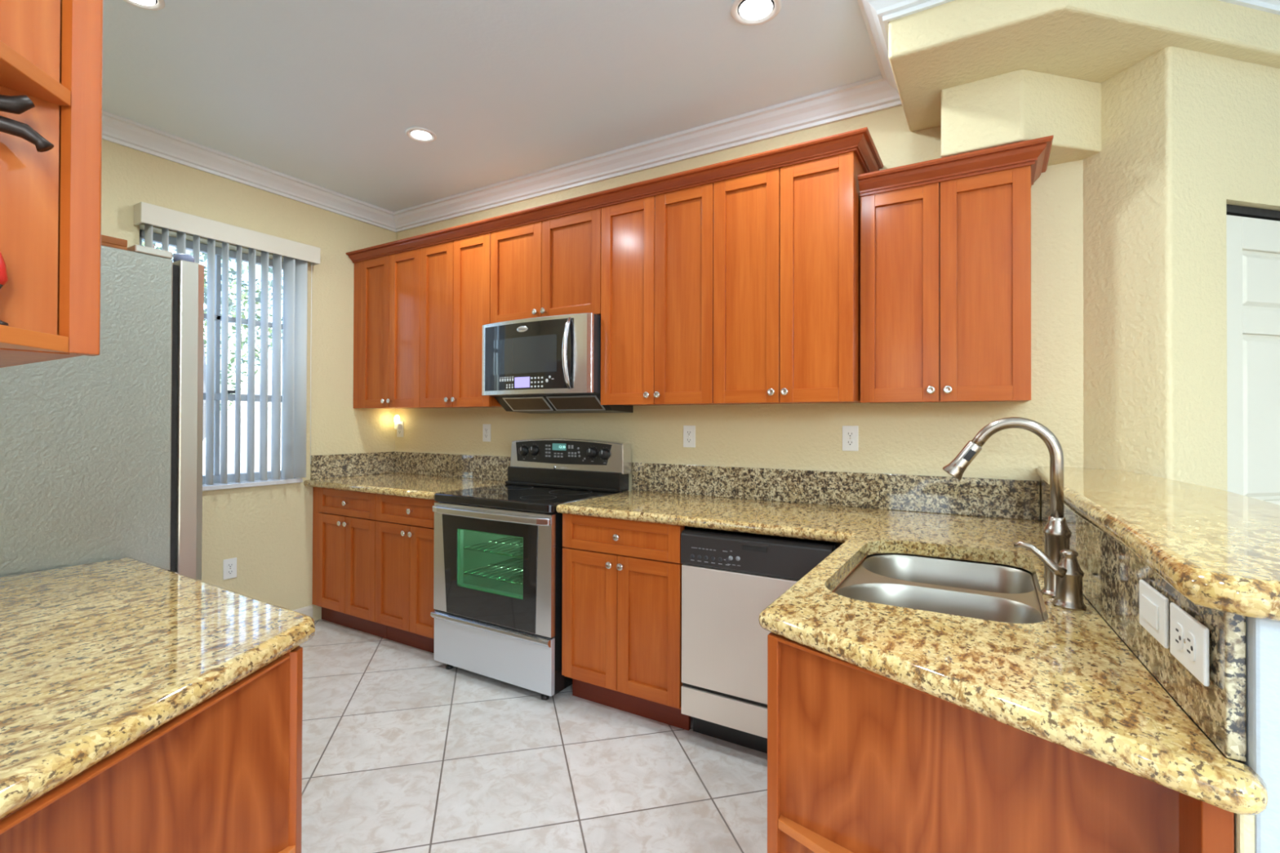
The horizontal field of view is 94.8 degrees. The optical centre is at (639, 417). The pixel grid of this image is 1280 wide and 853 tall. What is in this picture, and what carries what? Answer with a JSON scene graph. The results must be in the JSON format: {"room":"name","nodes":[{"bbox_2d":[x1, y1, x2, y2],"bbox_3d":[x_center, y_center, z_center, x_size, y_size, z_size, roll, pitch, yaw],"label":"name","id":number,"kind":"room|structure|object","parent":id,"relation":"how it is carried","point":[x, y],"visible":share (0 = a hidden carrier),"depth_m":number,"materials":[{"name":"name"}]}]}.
{"room":"kitchen","nodes":[
{"label":"kitchen","id":0,"kind":"room"},
{"bbox_2d":[101,139,396,621],"bbox_3d":[-2.592,-0.082,3.142,0.160,2.820,3.074,0,0,31],"label":"wall","id":1,"kind":"structure","parent":0,"point":[268,529],"depth_m":3.62,"materials":[{"name":"beige paint"}]},
{"bbox_2d":[139,229,302,491],"bbox_3d":[-2.416,-0.291,3.408,0.177,1.397,0.836,0,0,31],"label":"window","id":2,"kind":"structure","parent":1,"relation":"in","point":[157,237],"depth_m":3.42,"materials":[{"name":"grey"}]},
{"bbox_2d":[133,201,319,484],"bbox_3d":[-2.313,-0.353,3.370,0.101,1.454,0.918,0,0,31],"label":"vertical blind","id":3,"kind":"object","parent":2,"relation":"attached to","point":[297,255],"visible":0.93,"depth_m":3.48,"materials":[{"name":"beige plastic"}]},
{"bbox_2d":[222,557,236,579],"bbox_3d":[-2.352,0.867,3.377,0.008,0.114,0.070,0,0,31],"label":"wall outlet","id":4,"kind":"object","parent":1,"relation":"attached to","point":[229,566],"visible":1,"depth_m":3.37,"materials":[{"name":"white plastic"}]},
{"bbox_2d":[226,562,233,568],"bbox_3d":[-2.349,0.848,3.376,0.002,0.027,0.033,0,0,31],"label":"receptacle","id":5,"kind":"object","parent":4,"relation":"attached to","point":[229,565],"depth_m":3.37,"materials":[{"name":"grey plastic"}]},
{"bbox_2d":[226,569,233,574],"bbox_3d":[-2.349,0.887,3.375,0.002,0.027,0.033,0,0,31],"label":"receptacle","id":6,"kind":"object","parent":4,"relation":"attached to","point":[228,571],"depth_m":3.37,"materials":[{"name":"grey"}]},
{"bbox_2d":[292,604,312,617],"bbox_3d":[-2.431,1.256,3.239,0.014,0.107,1.266,0,0,31],"label":"baseboard","id":7,"kind":"structure","parent":1,"relation":"attached to","point":[308,611],"depth_m":3.75,"materials":[{"name":"beige wood"}]},
{"bbox_2d":[310,451,394,479],"bbox_3d":[-1.952,0.324,4.030,0.020,0.154,0.602,0,0,31],"label":"backsplash","id":8,"kind":"structure","parent":1,"relation":"attached to","point":[339,465],"depth_m":3.99,"materials":[{"name":"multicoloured stone"}]},
{"bbox_2d":[102,0,881,212],"bbox_3d":[0.476,-1.545,-0.273,9.300,0.120,10.400,0,0,31],"label":"ceiling","id":9,"kind":"structure","parent":0,"point":[326,94],"depth_m":2.53,"materials":[{"name":"white paint"}]},
{"bbox_2d":[123,0,164,10],"bbox_3d":[-1.754,-1.472,2.053,0.152,0.008,0.152,0,0,31],"label":"recessed light","id":10,"kind":"object","parent":9,"relation":"in","point":[153,5],"visible":1,"depth_m":2.09,"materials":[{"name":"white"}]},
{"bbox_2d":[405,127,436,142],"bbox_3d":[-1.135,-1.464,3.054,0.152,0.008,0.152,0,0,31],"label":"recessed light","id":11,"kind":"object","parent":9,"relation":"in","point":[418,134],"visible":1,"depth_m":3.05,"materials":[{"name":"white"}]},
{"bbox_2d":[730,0,782,25],"bbox_3d":[0.415,-1.465,2.110,0.180,0.008,0.180,0,0,31],"label":"recessed light","id":12,"kind":"object","parent":9,"relation":"in","point":[746,12],"visible":1,"depth_m":2.12,"materials":[{"name":"white"}]},
{"bbox_2d":[299,618,767,852],"bbox_3d":[0.467,1.355,-0.292,9.300,0.120,10.400,0,0,31],"label":"floor","id":13,"kind":"structure","parent":0,"point":[403,752],"depth_m":2.18,"materials":[{"name":"white tile"}]},
{"bbox_2d":[0,244,204,580],"bbox_3d":[-1.930,0.402,1.686,0.905,1.796,0.967,0,0,31],"label":"refrigerator","id":14,"kind":"object","parent":13,"relation":"on","point":[101,455],"visible":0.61,"depth_m":1.62,"materials":[{"name":"grey metal"}]},
{"bbox_2d":[101,235,127,250],"bbox_3d":[-1.542,-0.483,1.614,0.135,0.032,0.172,0,0,31],"label":"wooden tray","id":15,"kind":"object","parent":14,"relation":"on","point":[106,241],"visible":0.26,"depth_m":1.63,"materials":[{"name":"orange wood"}]},
{"bbox_2d":[0,646,302,852],"bbox_3d":[-1.067,0.862,0.980,1.260,0.872,0.706,0,0,31],"label":"base cabinet","id":16,"kind":"object","parent":13,"relation":"on","point":[224,775],"visible":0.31,"depth_m":0.95,"materials":[{"name":"brown wood"}]},
{"bbox_2d":[0,557,315,819],"bbox_3d":[-1.040,0.405,0.989,1.307,0.040,0.747,0,0,31],"label":"countertop","id":17,"kind":"structure","parent":16,"relation":"on","point":[95,658],"depth_m":0.96,"materials":[{"name":"beige stone"}]},
{"bbox_2d":[277,844,295,852],"bbox_3d":[-0.668,0.787,0.723,0.311,0.018,0.643,0,0,31],"label":"shelf","id":18,"kind":"object","parent":16,"relation":"attached to","point":[281,848],"depth_m":1.06,"materials":[{"name":"brown wood"}]},
{"bbox_2d":[312,487,386,639],"bbox_3d":[-1.676,0.880,3.852,0.671,0.872,0.653,0,0,31],"label":"base cabinet","id":19,"kind":"object","parent":13,"relation":"on","point":[344,522],"visible":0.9,"depth_m":3.58,"materials":[{"name":"brown wood"}]},
{"bbox_2d":[303,472,505,499],"bbox_3d":[-1.438,0.421,3.708,1.232,0.040,0.665,0,0,31],"label":"countertop","id":20,"kind":"structure","parent":19,"relation":"on","point":[415,486],"depth_m":3.59,"materials":[{"name":"beige stone"}]},
{"bbox_2d":[374,493,436,653],"bbox_3d":[-1.150,0.879,3.536,0.553,0.872,0.653,0,0,31],"label":"base cabinet","id":21,"kind":"object","parent":13,"relation":"on","point":[405,526],"visible":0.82,"depth_m":3.29,"materials":[{"name":"brown wood"}]},
{"bbox_2d":[430,438,631,700],"bbox_3d":[-0.577,0.718,3.135,0.825,1.194,0.686,0,0,31],"label":"stove","id":22,"kind":"object","parent":13,"relation":"on","point":[497,614],"visible":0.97,"depth_m":2.96,"materials":[{"name":"silver metal"}]},
{"bbox_2d":[432,502,555,637],"bbox_3d":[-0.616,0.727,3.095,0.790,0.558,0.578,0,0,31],"label":"door","id":23,"kind":"structure","parent":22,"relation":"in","point":[495,567],"depth_m":2.92,"materials":[{"name":"silver glass"}]},
{"bbox_2d":[434,484,622,513],"bbox_3d":[-0.589,0.420,3.140,0.798,0.044,0.618,0,0,31],"label":"cooktop","id":24,"kind":"object","parent":22,"relation":"in","point":[504,498],"depth_m":3.00,"materials":[{"name":"black glass"}]},
{"bbox_2d":[561,513,690,730],"bbox_3d":[0.055,0.878,2.812,0.610,0.872,0.653,0,0,31],"label":"base cabinet","id":25,"kind":"object","parent":13,"relation":"on","point":[621,633],"visible":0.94,"depth_m":2.55,"materials":[{"name":"brown wood"}]},
{"bbox_2d":[680,526,843,753],"bbox_3d":[0.574,0.880,2.486,0.602,0.868,0.614,0,0,31],"label":"dishwasher","id":26,"kind":"object","parent":13,"relation":"on","point":[729,578],"visible":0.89,"depth_m":2.28,"materials":[{"name":"grey metal"}]},
{"bbox_2d":[684,526,843,550],"bbox_3d":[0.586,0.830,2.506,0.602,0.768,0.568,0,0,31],"label":"control panel","id":27,"kind":"object","parent":26,"relation":"in","point":[836,544],"depth_m":2.24,"materials":[{"name":"black plastic"}]},
{"bbox_2d":[767,553,1234,852],"bbox_3d":[0.850,0.873,1.590,0.645,0.872,1.786,0,0,31],"label":"base cabinet","id":28,"kind":"object","parent":13,"relation":"on","point":[860,760],"visible":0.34,"depth_m":0.98,"materials":[{"name":"brown wood"}]},
{"bbox_2d":[777,814,853,852],"bbox_3d":[0.492,0.792,0.945,0.090,0.018,0.608,0,0,-39],"label":"shelf","id":29,"kind":"object","parent":28,"relation":"attached to","point":[819,840],"depth_m":1.10,"materials":[{"name":"brown wood"}]},
{"bbox_2d":[555,490,1268,815],"bbox_3d":[0.308,0.415,1.934,1.978,0.040,1.908,0,0,31],"label":"countertop","id":30,"kind":"structure","parent":28,"relation":"on","point":[1066,679],"depth_m":1.02,"materials":[{"name":"beige stone"}]},
{"bbox_2d":[833,553,1044,623],"bbox_3d":[0.761,0.534,1.512,0.459,0.190,0.764,0,0,31],"label":"sink","id":31,"kind":"object","parent":30,"relation":"in","point":[972,589],"visible":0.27,"depth_m":1.55,"materials":[{"name":"metal"}]},
{"bbox_2d":[942,417,1071,597],"bbox_3d":[0.842,0.196,1.359,0.257,0.394,0.060,0,0,31],"label":"kitchen faucet","id":32,"kind":"object","parent":30,"relation":"on","point":[1056,532],"visible":0.92,"depth_m":1.31,"materials":[{"name":"silver metal"}]},
{"bbox_2d":[1013,540,1086,610],"bbox_3d":[0.863,0.329,1.242,0.127,0.128,0.058,0,0,31],"label":"valve","id":33,"kind":"object","parent":30,"relation":"on","point":[1068,574],"visible":1,"depth_m":1.21,"materials":[{"name":"silver metal"}]},
{"bbox_2d":[395,105,1083,571],"bbox_3d":[0.020,-0.073,3.295,4.160,2.820,0.120,0,0,31],"label":"wall","id":34,"kind":"structure","parent":0,"point":[909,438],"depth_m":2.60,"materials":[{"name":"beige paint"}]},
{"bbox_2d":[396,421,403,437],"bbox_3d":[-1.745,0.086,4.279,0.070,0.114,0.008,0,0,31],"label":"wall outlet","id":35,"kind":"object","parent":34,"relation":"attached to","point":[399,432],"visible":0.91,"depth_m":4.27,"materials":[{"name":"white plastic"}]},
{"bbox_2d":[394,414,401,429],"bbox_3d":[-1.757,0.034,4.259,0.044,0.104,0.040,0,0,31],"label":"night light","id":36,"kind":"object","parent":35,"relation":"attached to","point":[397,419],"visible":1,"depth_m":4.25,"materials":[{"name":"white plastic"}]},
{"bbox_2d":[353,248,451,408],"bbox_3d":[-1.591,-0.572,3.984,0.685,1.024,0.362,0,0,31],"label":"upper cabinet","id":37,"kind":"object","parent":34,"relation":"attached to","point":[387,290],"visible":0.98,"depth_m":3.84,"materials":[{"name":"brown wood"}]},
{"bbox_2d":[394,451,511,480],"bbox_3d":[-1.279,0.326,3.990,1.214,0.154,0.020,0,0,31],"label":"backsplash","id":38,"kind":"structure","parent":34,"relation":"attached to","point":[454,465],"depth_m":3.96,"materials":[{"name":"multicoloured stone"}]},
{"bbox_2d":[419,232,502,408],"bbox_3d":[-1.038,-0.573,3.652,0.600,1.024,0.362,0,0,31],"label":"upper cabinet","id":39,"kind":"object","parent":34,"relation":"attached to","point":[455,275],"visible":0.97,"depth_m":3.52,"materials":[{"name":"brown wood"}]},
{"bbox_2d":[482,424,490,441],"bbox_3d":[-0.998,0.101,3.831,0.070,0.114,0.008,0,0,31],"label":"wall outlet","id":40,"kind":"object","parent":34,"relation":"attached to","point":[486,428],"visible":1,"depth_m":3.83,"materials":[{"name":"white plastic"}]},
{"bbox_2d":[489,208,601,324],"bbox_3d":[-0.450,-0.804,3.300,0.768,0.563,0.362,0,0,31],"label":"upper cabinet","id":41,"kind":"object","parent":34,"relation":"attached to","point":[552,267],"visible":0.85,"depth_m":3.15,"materials":[{"name":"brown wood"}]},
{"bbox_2d":[481,312,633,413],"bbox_3d":[-0.481,-0.272,3.245,0.756,0.490,0.482,0,0,31],"label":"microwave","id":42,"kind":"object","parent":41,"relation":"attached to","point":[549,364],"visible":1,"depth_m":3.06,"materials":[{"name":"grey metal"}]},
{"bbox_2d":[600,182,738,405],"bbox_3d":[0.143,-0.574,2.942,0.614,1.024,0.362,0,0,31],"label":"upper cabinet","id":43,"kind":"object","parent":34,"relation":"attached to","point":[657,251],"visible":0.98,"depth_m":2.80,"materials":[{"name":"brown wood"}]},
{"bbox_2d":[683,425,695,447],"bbox_3d":[0.257,0.100,3.076,0.070,0.114,0.008,0,0,31],"label":"wall outlet","id":44,"kind":"object","parent":34,"relation":"attached to","point":[689,431],"visible":1,"depth_m":3.07,"materials":[{"name":"white plastic"}]},
{"bbox_2d":[686,430,692,435],"bbox_3d":[0.256,0.080,3.074,0.033,0.027,0.002,0,0,31],"label":"receptacle","id":45,"kind":"object","parent":44,"relation":"attached to","point":[688,432],"depth_m":3.07,"materials":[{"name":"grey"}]},
{"bbox_2d":[686,437,692,442],"bbox_3d":[0.256,0.119,3.074,0.033,0.027,0.002,0,0,31],"label":"receptacle","id":46,"kind":"object","parent":44,"relation":"attached to","point":[688,439],"depth_m":3.07,"materials":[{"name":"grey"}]},
{"bbox_2d":[102,0,1279,232],"bbox_3d":[0.442,-1.413,2.970,7.291,0.110,2.530,0,0,2],"label":"crown molding","id":47,"kind":"structure","parent":34,"relation":"attached to","point":[878,93],"depth_m":3.09,"materials":[{"name":"white"}]},
{"bbox_2d":[713,151,867,404],"bbox_3d":[0.668,-0.574,2.626,0.606,1.024,0.362,0,0,31],"label":"upper cabinet","id":48,"kind":"object","parent":34,"relation":"attached to","point":[787,239],"visible":0.97,"depth_m":2.48,"materials":[{"name":"brown wood"}]},
{"bbox_2d":[346,127,883,262],"bbox_3d":[-0.459,-1.085,3.290,3.342,0.056,0.391,0,0,31],"label":"crown molding","id":49,"kind":"structure","parent":48,"relation":"attached to","point":[860,141],"depth_m":2.76,"materials":[{"name":"brown wood"}]},
{"bbox_2d":[631,462,1039,520],"bbox_3d":[0.757,0.325,2.766,1.859,0.154,0.020,0,0,31],"label":"backsplash","id":50,"kind":"structure","parent":34,"relation":"attached to","point":[1012,499],"depth_m":2.64,"materials":[{"name":"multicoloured stone"}]},
{"bbox_2d":[842,426,858,451],"bbox_3d":[0.950,0.095,2.660,0.070,0.114,0.008,0,0,31],"label":"wall outlet","id":51,"kind":"object","parent":34,"relation":"attached to","point":[850,433],"visible":1,"depth_m":2.66,"materials":[{"name":"white plastic"}]},
{"bbox_2d":[846,431,853,437],"bbox_3d":[0.949,0.076,2.658,0.033,0.027,0.002,0,0,31],"label":"receptacle","id":52,"kind":"object","parent":51,"relation":"attached to","point":[849,433],"depth_m":2.66,"materials":[{"name":"grey plastic"}]},
{"bbox_2d":[846,440,853,445],"bbox_3d":[0.949,0.115,2.657,0.033,0.027,0.002,0,0,31],"label":"receptacle","id":53,"kind":"object","parent":51,"relation":"attached to","point":[849,442],"depth_m":2.66,"materials":[{"name":"grey plastic"}]},
{"bbox_2d":[857,135,1053,403],"bbox_3d":[1.226,-0.516,2.324,0.646,0.912,0.305,0,0,31],"label":"upper cabinet","id":54,"kind":"object","parent":34,"relation":"attached to","point":[945,242],"visible":1,"depth_m":2.24,"materials":[{"name":"brown wood"}]},
{"bbox_2d":[941,69,1101,165],"bbox_3d":[1.433,-1.107,2.214,0.517,0.256,0.312,0,0,31],"label":"soffit","id":55,"kind":"structure","parent":0,"point":[1020,105],"depth_m":2.13,"materials":[{"name":"beige paint"}]},
{"bbox_2d":[888,0,1279,131],"bbox_3d":[2.627,-1.346,2.729,3.767,0.244,1.211,0,0,-14],"label":"soffit","id":56,"kind":"structure","parent":0,"point":[932,51],"depth_m":1.95,"materials":[{"name":"beige paint"}]},
{"bbox_2d":[1083,46,1279,490],"bbox_3d":[2.868,0.031,2.418,2.400,2.620,0.383,0,0,-14],"label":"wall","id":57,"kind":"structure","parent":0,"point":[1187,135],"depth_m":2.01,"materials":[{"name":"beige paint"}]},
{"bbox_2d":[1226,204,1279,505],"bbox_3d":[2.479,0.283,2.171,1.012,2.046,0.034,0,0,-14],"label":"door","id":58,"kind":"structure","parent":57,"relation":"in","point":[1253,234],"depth_m":2.08,"materials":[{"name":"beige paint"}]},
{"bbox_2d":[1083,595,1279,852],"bbox_3d":[1.182,0.772,1.432,0.200,1.094,1.874,0,0,31],"label":"wall","id":59,"kind":"structure","parent":0,"point":[1260,833],"depth_m":0.64,"materials":[{"name":"grey paint"}]},
{"bbox_2d":[1040,478,1246,761],"bbox_3d":[1.107,0.310,1.486,0.050,0.169,1.855,0,0,29],"label":"backsplash","id":60,"kind":"structure","parent":59,"relation":"attached to","point":[1113,573],"depth_m":0.83,"materials":[{"name":"brown stone"}]},
{"bbox_2d":[1139,579,1168,648],"bbox_3d":[0.755,0.287,0.868,0.008,0.070,0.114,0,0,26],"label":"light switch","id":61,"kind":"object","parent":60,"relation":"attached to","point":[1153,606],"visible":1,"depth_m":0.85,"materials":[{"name":"white plastic"}]},
{"bbox_2d":[1169,602,1208,686],"bbox_3d":[0.698,0.286,0.750,0.008,0.070,0.114,0,0,26],"label":"wall outlet","id":62,"kind":"object","parent":60,"relation":"attached to","point":[1188,637],"visible":1,"depth_m":0.74,"materials":[{"name":"white plastic"}]},
{"bbox_2d":[1173,622,1183,650],"bbox_3d":[0.704,0.286,0.769,0.002,0.033,0.027,0,0,26],"label":"receptacle","id":63,"kind":"object","parent":62,"relation":"attached to","point":[1178,626],"depth_m":0.77,"materials":[{"name":"grey plastic"}]},
{"bbox_2d":[1185,631,1195,661],"bbox_3d":[0.687,0.286,0.734,0.002,0.033,0.027,0,0,26],"label":"receptacle","id":64,"kind":"object","parent":62,"relation":"attached to","point":[1190,637],"depth_m":0.73,"materials":[{"name":"grey plastic"}]},
{"bbox_2d":[1035,466,1279,621],"bbox_3d":[1.228,0.204,1.389,0.394,0.042,1.897,0,0,31],"label":"bar","id":65,"kind":"object","parent":59,"relation":"on","point":[1220,549],"visible":0.91,"depth_m":0.93,"materials":[{"name":"beige stone"}]},
{"bbox_3d":[-2.016,-0.094,1.072,2.960,2.820,0.120,0,0,31],"label":"wall","id":66,"kind":"structure","parent":0,"visible":0},
{"bbox_2d":[0,0,102,368],"bbox_3d":[-1.096,-0.600,0.810,1.368,1.045,0.364,0,0,31],"label":"upper cabinet","id":67,"kind":"object","parent":66,"relation":"attached to","point":[51,51],"visible":1,"depth_m":0.69,"materials":[{"name":"brown wood"}]},
{"bbox_2d":[0,252,8,325],"bbox_3d":[-0.699,-0.143,0.631,0.030,0.094,0.030,0,0,31],"label":"ornament","id":68,"kind":"object","parent":67,"relation":"on","point":[3,275],"visible":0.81,"depth_m":0.63,"materials":[{"name":"red metal"}]},
{"bbox_2d":[0,94,53,152],"bbox_3d":[-0.719,-0.326,0.609,0.161,0.077,0.026,0,0,-37],"label":"iron hook","id":69,"kind":"object","parent":67,"relation":"attached to","point":[16,104],"visible":1,"depth_m":0.64,"materials":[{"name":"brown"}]},
{"bbox_2d":[0,324,68,352],"bbox_3d":[-0.644,-0.087,0.504,0.279,0.018,0.299,0,0,31],"label":"shelf","id":70,"kind":"object","parent":67,"relation":"attached to","point":[44,338],"depth_m":0.66,"materials":[{"name":"brown wood"}]},
{"bbox_2d":[0,40,71,106],"bbox_3d":[-0.643,-0.380,0.506,0.279,0.018,0.299,0,0,31],"label":"shelf","id":71,"kind":"object","parent":67,"relation":"attached to","point":[18,76],"depth_m":0.66,"materials":[{"name":"brown wood"}]},
{"label":"outside","id":72,"kind":"structure","parent":0,"visible":0},
{"bbox_3d":[-12.485,1.611,12.158,26.070,0.150,36.000,0,0,31],"label":"ground","id":73,"kind":"structure","parent":72,"visible":0},
{"bbox_2d":[142,241,271,407],"bbox_3d":[-7.581,-0.870,9.107,3.399,4.809,3.428,0,0,31],"label":"tree","id":74,"kind":"object","parent":73,"relation":"on","point":[232,360],"visible":0.04,"depth_m":9.74,"materials":[{"name":"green plant"}]},
{"bbox_2d":[142,240,282,440],"bbox_3d":[-4.721,-1.036,6.102,2.609,5.135,2.582,0,0,31],"label":"tree","id":75,"kind":"object","parent":73,"relation":"on","point":[187,251],"visible":0.03,"depth_m":6.25,"materials":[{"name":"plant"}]},
{"bbox_2d":[202,340,282,475],"bbox_3d":[-2.984,0.357,6.924,0.250,2.350,4.200,0,0,31],"label":"fence","id":76,"kind":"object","parent":73,"relation":"on","point":[231,411],"depth_m":5.57,"materials":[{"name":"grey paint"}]},
{"bbox_2d":[231,272,282,390],"bbox_3d":[-6.801,-1.161,12.950,3.644,5.440,3.594,0,0,31],"label":"tree","id":77,"kind":"object","parent":73,"relation":"on","point":[257,286],"visible":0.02,"depth_m":12.04,"materials":[{"name":"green plant"}]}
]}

